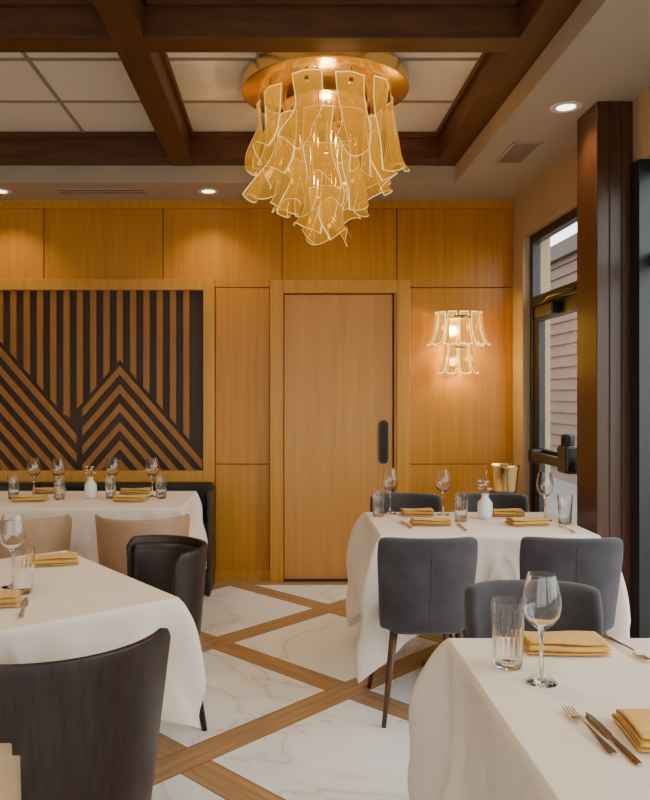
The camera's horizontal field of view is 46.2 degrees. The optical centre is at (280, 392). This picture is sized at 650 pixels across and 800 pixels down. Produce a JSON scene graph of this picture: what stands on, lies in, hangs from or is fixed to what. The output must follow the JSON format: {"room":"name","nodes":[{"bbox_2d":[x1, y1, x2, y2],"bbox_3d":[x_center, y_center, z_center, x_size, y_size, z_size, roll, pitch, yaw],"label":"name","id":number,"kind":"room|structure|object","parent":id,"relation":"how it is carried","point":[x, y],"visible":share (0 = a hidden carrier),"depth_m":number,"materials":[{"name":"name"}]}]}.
{"room":"restaurant","nodes":[
{"label":"restaurant","id":0,"kind":"room"},
{"bbox_2d":[0,165,433,577],"bbox_3d":[-1.420,-0.230,5.883,6.760,3.300,0.175,0,0,0],"label":"wall","id":1,"kind":"structure","parent":0,"point":[0,165],"depth_m":5.79,"materials":[{"name":"brown wood"}]},
{"bbox_2d":[0,279,214,481],"bbox_3d":[-2.437,-0.095,5.740,3.872,1.526,0.060,0,0,0],"label":"wall art","id":2,"kind":"object","parent":1,"relation":"attached to","point":[92,371],"visible":0.95,"depth_m":5.73},
{"bbox_2d":[215,571,269,579],"bbox_3d":[0.630,1.385,5.764,2.260,0.070,0.012,0,0,0],"label":"baseboard","id":3,"kind":"structure","parent":1,"relation":"attached to","point":[219,575],"depth_m":5.76,"materials":[{"name":"brown wood"}]},
{"bbox_2d":[0,209,511,570],"bbox_3d":[-1.420,0.010,5.782,6.354,2.820,0.025,0,0,0],"label":"wall paneling","id":4,"kind":"structure","parent":1,"relation":"attached to","point":[457,260],"depth_m":5.77,"materials":[{"name":"brown wood"}]},
{"bbox_2d":[0,200,512,208],"bbox_3d":[-1.420,-1.430,5.774,6.360,0.060,0.032,0,0,0],"label":"crown molding","id":5,"kind":"structure","parent":1,"relation":"attached to","point":[4,204],"depth_m":5.76,"materials":[{"name":"brown wood"}]},
{"bbox_2d":[284,295,392,578],"bbox_3d":[0.434,0.332,5.764,0.821,2.153,0.052,0,0,0],"label":"door","id":6,"kind":"structure","parent":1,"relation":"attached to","point":[338,349],"depth_m":5.75,"materials":[{"name":"brown wood"}]},
{"bbox_2d":[270,279,409,581],"bbox_3d":[0.444,0.282,5.755,1.056,2.275,0.080,0,0,0],"label":"door frame","id":7,"kind":"structure","parent":1,"relation":"attached to","point":[278,287],"depth_m":5.71,"materials":[{"name":"brown wood"}]},
{"bbox_2d":[392,294,393,492],"bbox_3d":[0.859,0.335,5.780,0.027,2.170,0.020,0,0,0],"label":"pocket gap","id":8,"kind":"object","parent":1,"relation":"attached to","point":[392,294],"visible":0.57,"depth_m":5.77,"materials":[{"name":"brown"}]},
{"bbox_2d":[394,294,396,492],"bbox_3d":[0.864,0.335,5.760,0.017,2.170,0.060,0,0,0],"label":"trim","id":9,"kind":"structure","parent":1,"relation":"attached to","point":[395,295],"depth_m":5.73,"materials":[{"name":"brown wood"}]},
{"bbox_2d":[427,311,490,373],"bbox_3d":[1.320,-0.370,5.645,0.476,0.459,0.295,0,0,0],"label":"wall sconce","id":10,"kind":"object","parent":1,"relation":"attached to","point":[455,328],"visible":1,"depth_m":5.57,"materials":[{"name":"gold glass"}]},
{"bbox_2d":[0,52,481,131],"bbox_3d":[-1.520,-1.820,1.500,6.560,0.120,8.600,0,0,0],"label":"ceiling","id":11,"kind":"structure","parent":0,"point":[70,80],"depth_m":4.44,"materials":[{"name":"white"}]},
{"bbox_2d":[0,52,478,132],"bbox_3d":[-1.495,-1.755,1.690,5.410,0.012,7.180,0,0,0],"label":"grid","id":12,"kind":"object","parent":11,"relation":"attached to","point":[26,58],"depth_m":4.28,"materials":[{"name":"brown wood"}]},
{"bbox_2d":[242,52,409,246],"bbox_3d":[0.245,-1.283,4.241,0.930,0.934,0.954,0,0,0],"label":"chandelier","id":13,"kind":"object","parent":11,"relation":"hanging from","point":[318,107],"visible":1,"depth_m":4.03,"materials":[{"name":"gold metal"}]},
{"bbox_2d":[0,0,581,165],"bbox_3d":[-1.495,-1.667,1.690,5.410,0.183,7.180,0,0,0],"label":"ceiling beam","id":14,"kind":"structure","parent":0,"point":[540,21],"depth_m":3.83,"materials":[{"name":"brown wood"}]},
{"bbox_2d":[0,0,522,137],"bbox_3d":[-1.495,-1.739,3.455,5.110,0.038,3.350,0,0,0],"label":"trim","id":15,"kind":"structure","parent":14,"relation":"attached to","point":[484,55],"depth_m":3.37,"materials":[{"name":"brown wood"}]},
{"bbox_2d":[151,580,455,799],"bbox_3d":[-1.420,1.470,1.585,6.760,0.100,8.770,0,0,0],"label":"floor","id":16,"kind":"structure","parent":0,"point":[288,715],"depth_m":3.42,"materials":[{"name":"stone"}]},
{"bbox_2d":[0,514,71,558],"bbox_3d":[-1.361,1.030,4.031,0.499,0.780,0.460,0,0,3],"label":"barrel chair","id":17,"kind":"object","parent":16,"relation":"on","point":[53,534],"visible":0.27,"depth_m":3.88,"materials":[{"name":"leather"}]},
{"bbox_2d":[0,628,170,799],"bbox_3d":[-0.646,1.022,2.054,0.689,0.795,0.635,0,0,3],"label":"dining chair","id":18,"kind":"object","parent":16,"relation":"on","point":[86,727],"visible":1,"depth_m":1.81,"materials":[{"name":"brown wood"}]},
{"bbox_2d":[0,743,20,799],"bbox_3d":[-0.659,0.910,1.801,0.250,0.221,0.054,0,0,3],"label":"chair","id":19,"kind":"object","parent":18,"relation":"on","point":[10,753],"depth_m":1.78,"materials":[{"name":"beige fabric"}]},
{"bbox_2d":[0,550,205,728],"bbox_3d":[-1.002,1.045,2.573,1.122,0.750,1.108,0,0,-38],"label":"dining table","id":20,"kind":"object","parent":16,"relation":"on","point":[85,608],"visible":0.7,"depth_m":2.43,"materials":[{"name":"white fabric"}]},
{"bbox_2d":[0,589,20,606],"bbox_3d":[-0.929,0.648,2.398,0.200,0.033,0.135,0,0,-14],"label":"folded napkin","id":21,"kind":"object","parent":20,"relation":"on","point":[8,598],"visible":1,"depth_m":2.38,"materials":[{"name":"yellow fabric"}]},
{"bbox_2d":[0,513,25,588],"bbox_3d":[-0.925,0.543,2.620,0.089,0.250,0.089,0,0,0],"label":"wine glass","id":22,"kind":"object","parent":20,"relation":"on","point":[12,526],"visible":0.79,"depth_m":2.59,"materials":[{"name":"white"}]},
{"bbox_2d":[11,546,34,594],"bbox_3d":[-0.862,0.593,2.540,0.075,0.150,0.075,0,0,0],"label":"glass tumbler","id":23,"kind":"object","parent":20,"relation":"on","point":[22,557],"visible":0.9,"depth_m":2.51,"materials":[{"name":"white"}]},
{"bbox_2d":[18,597,27,617],"bbox_3d":[-0.800,0.664,2.361,0.021,0.003,0.222,0,0,-14],"label":"table knife","id":24,"kind":"object","parent":20,"relation":"on","point":[24,602],"visible":1,"depth_m":2.36,"materials":[{"name":"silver metal"}]},
{"bbox_2d":[34,552,78,566],"bbox_3d":[-0.899,0.648,2.977,0.200,0.033,0.130,0,0,-20],"label":"folded napkin","id":25,"kind":"object","parent":20,"relation":"on","point":[66,558],"visible":0.79,"depth_m":2.94,"materials":[{"name":"gold fabric"}]},
{"bbox_2d":[0,491,207,568],"bbox_3d":[-1.259,1.045,4.833,1.570,0.750,0.964,0,0,0],"label":"dining table","id":26,"kind":"object","parent":16,"relation":"on","point":[82,510],"visible":0.38,"depth_m":4.45,"materials":[{"name":"white fabric"}]},
{"bbox_2d":[7,474,19,498],"bbox_3d":[-1.690,0.593,4.800,0.075,0.150,0.075,0,0,0],"label":"glass tumbler","id":27,"kind":"object","parent":26,"relation":"on","point":[13,480],"visible":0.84,"depth_m":4.77,"materials":[{"name":"clear glass"}]},
{"bbox_2d":[11,495,48,501],"bbox_3d":[-1.550,0.648,4.699,0.200,0.033,0.124,0,0,-6],"label":"folded napkin","id":28,"kind":"object","parent":26,"relation":"on","point":[17,498],"visible":1,"depth_m":4.66,"materials":[{"name":"gold fabric"}]},
{"bbox_2d":[27,457,40,494],"bbox_3d":[-1.600,0.543,4.920,0.089,0.250,0.089,0,0,0],"label":"wine glass","id":29,"kind":"object","parent":26,"relation":"on","point":[33,464],"visible":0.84,"depth_m":4.89,"materials":[{"name":"clear glass"}]},
{"bbox_2d":[32,487,65,493],"bbox_3d":[-1.550,0.648,5.080,0.200,0.033,0.122,0,0,0],"label":"folded napkin","id":30,"kind":"object","parent":26,"relation":"on","point":[41,489],"visible":0.56,"depth_m":5.03,"materials":[{"name":"yellow fabric"}]},
{"bbox_2d":[51,458,64,497],"bbox_3d":[-1.430,0.543,4.880,0.089,0.250,0.089,0,0,0],"label":"wine glass","id":31,"kind":"object","parent":26,"relation":"on","point":[58,464],"visible":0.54,"depth_m":4.85,"materials":[{"name":"clear glass"}]},
{"bbox_2d":[53,475,65,499],"bbox_3d":[-1.390,0.593,4.770,0.075,0.150,0.075,0,0,0],"label":"glass tumbler","id":32,"kind":"object","parent":26,"relation":"on","point":[59,481],"visible":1,"depth_m":4.74,"materials":[{"name":"clear glass"}]},
{"bbox_2d":[84,465,96,497],"bbox_3d":[-1.217,0.566,4.851,0.084,0.204,0.081,0,0,24],"label":"bud vase","id":33,"kind":"object","parent":26,"relation":"on","point":[90,487],"visible":1,"depth_m":4.82,"materials":[{"name":"white ceramic"}]},
{"bbox_2d":[105,474,116,498],"bbox_3d":[-1.080,0.593,4.820,0.075,0.150,0.075,0,0,0],"label":"glass tumbler","id":34,"kind":"object","parent":26,"relation":"on","point":[110,479],"visible":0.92,"depth_m":4.79,"materials":[{"name":"clear glass"}]},
{"bbox_2d":[106,457,119,473],"bbox_3d":[-1.090,0.543,4.920,0.089,0.250,0.089,0,0,0],"label":"wine glass","id":35,"kind":"object","parent":26,"relation":"on","point":[112,464],"visible":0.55,"depth_m":4.89,"materials":[{"name":"clear glass"}]},
{"bbox_2d":[112,495,148,501],"bbox_3d":[-0.930,0.648,4.699,0.200,0.033,0.124,0,0,6],"label":"folded napkin","id":36,"kind":"object","parent":26,"relation":"on","point":[121,498],"visible":1,"depth_m":4.66,"materials":[{"name":"gold fabric"}]},
{"bbox_2d":[119,487,150,493],"bbox_3d":[-0.970,0.648,5.060,0.200,0.033,0.122,0,0,-6],"label":"folded napkin","id":37,"kind":"object","parent":26,"relation":"on","point":[122,490],"visible":1,"depth_m":5.01,"materials":[{"name":"gold fabric"}]},
{"bbox_2d":[145,457,158,496],"bbox_3d":[-0.830,0.543,4.900,0.089,0.250,0.089,0,0,0],"label":"wine glass","id":38,"kind":"object","parent":26,"relation":"on","point":[152,465],"visible":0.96,"depth_m":4.87,"materials":[{"name":"clear glass"}]},
{"bbox_2d":[155,474,166,498],"bbox_3d":[-0.760,0.593,4.820,0.075,0.150,0.075,0,0,0],"label":"glass tumbler","id":39,"kind":"object","parent":26,"relation":"on","point":[160,479],"visible":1,"depth_m":4.79,"materials":[{"name":"clear glass"}]},
{"bbox_2d":[0,482,214,595],"bbox_3d":[-2.447,1.045,5.510,3.905,0.750,0.420,0,0,0],"label":"bench","id":40,"kind":"object","parent":16,"relation":"on","point":[205,490],"visible":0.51,"depth_m":5.60,"materials":[{"name":"black leather"}]},
{"bbox_2d":[95,514,189,575],"bbox_3d":[-0.734,1.030,4.031,0.499,0.780,0.460,0,0,-3],"label":"barrel chair","id":41,"kind":"object","parent":16,"relation":"on","point":[113,536],"visible":0.4,"depth_m":3.84,"materials":[{"name":"leather"}]},
{"bbox_2d":[126,535,207,730],"bbox_3d":[-0.531,1.030,3.212,0.433,0.780,0.469,0,0,-41],"label":"dining chair","id":42,"kind":"object","parent":16,"relation":"on","point":[175,565],"visible":0.48,"depth_m":3.35,"materials":[{"name":"black leather"}]},
{"bbox_2d":[283,578,347,581],"bbox_3d":[0.445,1.416,5.755,0.854,0.008,0.070,0,0,0],"label":"threshold","id":43,"kind":"object","parent":16,"relation":"on","point":[284,580],"visible":0.64,"depth_m":5.72,"materials":[{"name":"brown"}]},
{"bbox_2d":[370,493,452,637],"bbox_3d":[0.760,1.018,4.484,0.437,0.804,0.478,0,0,0],"label":"dining chair","id":44,"kind":"object","parent":16,"relation":"on","point":[398,500],"visible":0.21,"depth_m":4.66,"materials":[{"name":"grey leather"}]},
{"bbox_2d":[367,537,477,727],"bbox_3d":[0.630,1.018,3.436,0.437,0.804,0.478,0,0,-2],"label":"dining chair","id":45,"kind":"object","parent":16,"relation":"on","point":[422,582],"visible":0.95,"depth_m":3.24,"materials":[{"name":"grey leather"}]},
{"bbox_2d":[346,512,630,682],"bbox_3d":[0.984,1.045,3.923,1.287,0.750,0.932,0,0,0],"label":"dining table","id":46,"kind":"object","parent":16,"relation":"on","point":[499,541],"visible":0.36,"depth_m":3.58,"materials":[{"name":"white fabric"}]},
{"bbox_2d":[372,488,385,516],"bbox_3d":[0.530,0.593,4.120,0.075,0.150,0.075,0,0,0],"label":"glass tumbler","id":47,"kind":"object","parent":46,"relation":"on","point":[378,494],"visible":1,"depth_m":4.09,"materials":[{"name":"clear glass"}]},
{"bbox_2d":[382,468,397,513],"bbox_3d":[0.605,0.543,4.220,0.089,0.250,0.089,0,0,0],"label":"wine glass","id":48,"kind":"object","parent":46,"relation":"on","point":[389,478],"visible":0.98,"depth_m":4.19,"materials":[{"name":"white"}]},
{"bbox_2d":[399,508,434,515],"bbox_3d":[0.745,0.648,4.168,0.170,0.033,0.118,0,0,-3],"label":"folded napkin","id":49,"kind":"object","parent":46,"relation":"on","point":[405,511],"visible":1,"depth_m":4.13,"materials":[{"name":"gold fabric"}]},
{"bbox_2d":[409,517,451,525],"bbox_3d":[0.760,0.648,3.862,0.200,0.033,0.129,0,0,3],"label":"folded napkin","id":50,"kind":"object","parent":46,"relation":"on","point":[430,521],"visible":1,"depth_m":3.81,"materials":[{"name":"gold fabric"}]},
{"bbox_2d":[435,469,450,515],"bbox_3d":[0.890,0.543,4.170,0.089,0.250,0.089,0,0,0],"label":"wine glass","id":51,"kind":"object","parent":46,"relation":"on","point":[443,477],"visible":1,"depth_m":4.14,"materials":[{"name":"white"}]},
{"bbox_2d":[454,492,467,521],"bbox_3d":[0.935,0.593,3.950,0.075,0.150,0.075,0,0,0],"label":"glass tumbler","id":52,"kind":"object","parent":46,"relation":"on","point":[460,498],"visible":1,"depth_m":3.92,"materials":[{"name":"clear glass"}]},
{"bbox_2d":[477,480,492,518],"bbox_3d":[1.086,0.566,4.051,0.081,0.204,0.084,0,0,-38],"label":"bud vase","id":53,"kind":"object","parent":46,"relation":"on","point":[484,506],"visible":1,"depth_m":4.02,"materials":[{"name":"white ceramic"}]},
{"bbox_2d":[492,508,524,515],"bbox_3d":[1.230,0.648,4.149,0.170,0.033,0.119,0,0,-1],"label":"folded napkin","id":54,"kind":"object","parent":46,"relation":"on","point":[510,511],"visible":0.9,"depth_m":4.10,"materials":[{"name":"gold fabric"}]},
{"bbox_2d":[505,517,550,525],"bbox_3d":[1.250,0.648,3.856,0.200,0.033,0.125,0,0,-3],"label":"folded napkin","id":55,"kind":"object","parent":46,"relation":"on","point":[513,521],"visible":1,"depth_m":3.81,"materials":[{"name":"gold fabric"}]},
{"bbox_2d":[536,472,553,520],"bbox_3d":[1.385,0.543,3.990,0.089,0.250,0.089,0,0,0],"label":"wine glass","id":56,"kind":"object","parent":46,"relation":"on","point":[544,482],"visible":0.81,"depth_m":3.96,"materials":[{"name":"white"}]},
{"bbox_2d":[557,493,572,524],"bbox_3d":[1.450,0.593,3.880,0.075,0.150,0.075,0,0,0],"label":"glass tumbler","id":57,"kind":"object","parent":46,"relation":"on","point":[565,501],"visible":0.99,"depth_m":3.85,"materials":[{"name":"clear glass"}]},
{"bbox_2d":[557,524,575,532],"bbox_3d":[1.400,0.661,3.720,0.024,0.007,0.200,0,0,0],"label":"fork","id":58,"kind":"object","parent":46,"relation":"on","point":[561,525],"visible":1,"depth_m":3.72,"materials":[{"name":"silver metal"}]},
{"bbox_2d":[468,493,528,511],"bbox_3d":[1.299,1.018,4.484,0.437,0.804,0.478,0,0,-3],"label":"dining chair","id":59,"kind":"object","parent":16,"relation":"on","point":[499,500],"visible":0.15,"depth_m":4.65,"materials":[{"name":"grey leather"}]},
{"bbox_2d":[485,463,519,492],"bbox_3d":[1.549,0.958,5.283,0.258,0.915,0.258,0,0,0],"label":"ice bucket","id":60,"kind":"object","parent":16,"relation":"on","point":[503,477],"visible":0.52,"depth_m":5.22,"materials":[{"name":"gold metal"}]},
{"bbox_2d":[407,638,649,799],"bbox_3d":[0.916,1.045,1.619,1.150,0.750,1.121,0,0,0],"label":"dining table","id":61,"kind":"object","parent":16,"relation":"on","point":[478,730],"visible":0.91,"depth_m":1.72,"materials":[{"name":"white fabric"}]},
{"bbox_2d":[491,596,524,670],"bbox_3d":[0.555,0.587,1.858,0.081,0.162,0.081,0,0,0],"label":"glass tumbler","id":62,"kind":"object","parent":61,"relation":"on","point":[507,616],"visible":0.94,"depth_m":1.83,"materials":[{"name":"clear glass"}]},
{"bbox_2d":[521,571,561,687],"bbox_3d":[0.602,0.543,1.756,0.089,0.250,0.089,0,0,0],"label":"wine glass","id":63,"kind":"object","parent":61,"relation":"on","point":[541,604],"visible":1,"depth_m":1.73,"materials":[{"name":"clear glass"}]},
{"bbox_2d":[523,631,611,655],"bbox_3d":[0.735,0.648,1.987,0.210,0.033,0.136,0,0,2],"label":"folded napkin","id":64,"kind":"object","parent":61,"relation":"on","point":[569,643],"visible":0.93,"depth_m":1.94,"materials":[{"name":"gold fabric"}]},
{"bbox_2d":[562,706,617,753],"bbox_3d":[0.608,0.661,1.500,0.024,0.007,0.200,0,0,-3],"label":"fork","id":65,"kind":"object","parent":61,"relation":"on","point":[607,747],"visible":1,"depth_m":1.48,"materials":[{"name":"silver metal"}]},
{"bbox_2d":[585,711,642,764],"bbox_3d":[0.638,0.664,1.471,0.021,0.003,0.222,0,0,-2],"label":"table knife","id":66,"kind":"object","parent":61,"relation":"on","point":[592,719],"visible":1,"depth_m":1.47,"materials":[{"name":"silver metal"}]},
{"bbox_2d":[604,635,649,659],"bbox_3d":[0.900,0.661,1.980,0.024,0.007,0.200,0,0,-7],"label":"fork","id":67,"kind":"object","parent":61,"relation":"on","point":[639,655],"visible":1,"depth_m":1.94,"materials":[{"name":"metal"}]},
{"bbox_2d":[612,709,649,751],"bbox_3d":[0.745,0.648,1.478,0.150,0.033,0.170,0,0,6],"label":"folded napkin","id":68,"kind":"object","parent":61,"relation":"on","point":[635,723],"visible":1,"depth_m":1.46,"materials":[{"name":"gold fabric"}]},
{"bbox_2d":[464,580,602,637],"bbox_3d":[0.801,1.018,2.289,0.437,0.804,0.478,0,0,2],"label":"dining chair","id":69,"kind":"object","parent":16,"relation":"on","point":[581,610],"visible":0.2,"depth_m":2.43,"materials":[{"name":"grey leather"}]},
{"bbox_2d":[519,536,622,637],"bbox_3d":[1.264,1.018,3.436,0.437,0.804,0.478,0,0,3],"label":"dining chair","id":70,"kind":"object","parent":16,"relation":"on","point":[594,562],"visible":0.59,"depth_m":3.22,"materials":[{"name":"grey leather"}]},
{"bbox_2d":[577,101,632,637],"bbox_3d":[1.670,-0.020,3.929,0.180,2.880,0.263,0,0,0],"label":"column","id":71,"kind":"structure","parent":16,"relation":"on","point":[593,125],"depth_m":3.80,"materials":[{"name":"brown wood"}]},
{"bbox_2d":[0,0,649,199],"bbox_3d":[-1.420,-1.520,1.600,6.360,0.120,8.400,0,0,0],"label":"ceiling soffit","id":72,"kind":"structure","parent":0,"point":[601,52],"depth_m":4.56,"materials":[{"name":"beige paint"}]},
{"bbox_2d":[0,189,11,194],"bbox_3d":[-2.030,-1.459,5.500,0.160,0.006,0.160,0,0,0],"label":"recessed light","id":73,"kind":"object","parent":72,"relation":"in","point":[2,191],"visible":1,"depth_m":5.50,"materials":[{"name":"white"}]},
{"bbox_2d":[53,189,147,193],"bbox_3d":[-1.300,-1.458,5.500,0.660,0.005,0.120,0,0,0],"label":"ceiling vent","id":74,"kind":"object","parent":72,"relation":"in","point":[59,191],"visible":1,"depth_m":5.49,"materials":[{"name":"brown metal"}]},
{"bbox_2d":[198,188,218,194],"bbox_3d":[-0.526,-1.459,5.500,0.160,0.006,0.160,0,0,0],"label":"recessed light","id":75,"kind":"object","parent":72,"relation":"in","point":[209,191],"visible":1,"depth_m":5.49,"materials":[{"name":"white"}]},
{"bbox_2d":[494,142,543,163],"bbox_3d":[1.440,-1.457,4.620,0.180,0.006,0.400,0,0,0],"label":"ceiling vent","id":76,"kind":"object","parent":72,"relation":"in","point":[517,152],"depth_m":4.61,"materials":[{"name":"beige metal"}]},
{"bbox_2d":[550,101,581,112],"bbox_3d":[1.455,-1.459,3.880,0.160,0.006,0.160,0,0,0],"label":"recessed light","id":77,"kind":"object","parent":72,"relation":"in","point":[568,106],"visible":1,"depth_m":3.88,"materials":[{"name":"white"}]},
{"bbox_2d":[512,87,649,512],"bbox_3d":[1.860,-0.230,1.585,0.200,3.300,8.770,0,0,0],"label":"wall","id":78,"kind":"structure","parent":0,"point":[553,195],"depth_m":5.53,"materials":[{"name":"beige paint"}]},
{"bbox_2d":[530,207,576,511],"bbox_3d":[1.840,0.140,4.815,0.060,2.560,1.430,0,0,0],"label":"frame","id":79,"kind":"object","parent":78,"relation":"attached to","point":[569,218],"visible":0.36,"depth_m":5.47,"materials":[{"name":"black metal"}]},
{"bbox_2d":[534,287,576,511],"bbox_3d":[1.792,0.380,4.815,0.145,2.060,1.300,0,0,0],"label":"door","id":80,"kind":"structure","parent":78,"relation":"in","point":[567,305],"depth_m":5.36,"materials":[{"name":"black metal"}]},
{"bbox_2d":[528,445,576,473],"bbox_3d":[1.765,0.405,4.960,0.110,0.170,0.800,0,0,0],"label":"bar","id":81,"kind":"object","parent":80,"relation":"attached to","point":[566,455],"visible":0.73,"depth_m":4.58,"materials":[{"name":"black metal"}]},
{"bbox_2d":[561,434,574,447],"bbox_3d":[1.750,0.300,4.640,0.080,0.100,0.080,0,0,0],"label":"cylinder","id":82,"kind":"object","parent":80,"relation":"attached to","point":[566,439],"visible":0.63,"depth_m":4.61,"materials":[{"name":"black metal"}]},
{"bbox_2d":[631,159,649,637],"bbox_3d":[1.805,0.140,1.938,0.130,2.560,3.705,0,0,0],"label":"door frame","id":83,"kind":"structure","parent":78,"relation":"attached to","point":[640,169],"depth_m":3.70,"materials":[{"name":"black metal"}]},
{"label":"outside","id":84,"kind":"structure","parent":0,"visible":0},
{"bbox_2d":[550,477,576,524],"bbox_3d":[4.000,1.605,14.000,32.000,0.130,52.000,0,0,0],"label":"ground","id":85,"kind":"structure","parent":84,"point":[560,486],"depth_m":11.59,"materials":[{"name":"grey concrete"}]},
{"bbox_3d":[6.501,-0.420,17.750,2.999,3.920,24.500,0,0,0],"label":"wall","id":86,"kind":"structure","parent":85,"relation":"on","visible":0},
{"bbox_2d":[550,233,576,264],"bbox_3d":[6.475,-2.495,17.750,3.250,0.270,24.900,0,0,0],"label":"roof fascia","id":87,"kind":"object","parent":86,"relation":"on","point":[567,247],"depth_m":13.05,"materials":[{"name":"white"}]},
{"bbox_2d":[550,253,576,484],"bbox_3d":[4.980,-0.460,17.750,0.040,4.000,24.500,0,0,0],"label":"siding","id":88,"kind":"object","parent":86,"relation":"attached to","point":[563,329],"visible":0.02,"depth_m":13.40,"materials":[{"name":"beige wood"}]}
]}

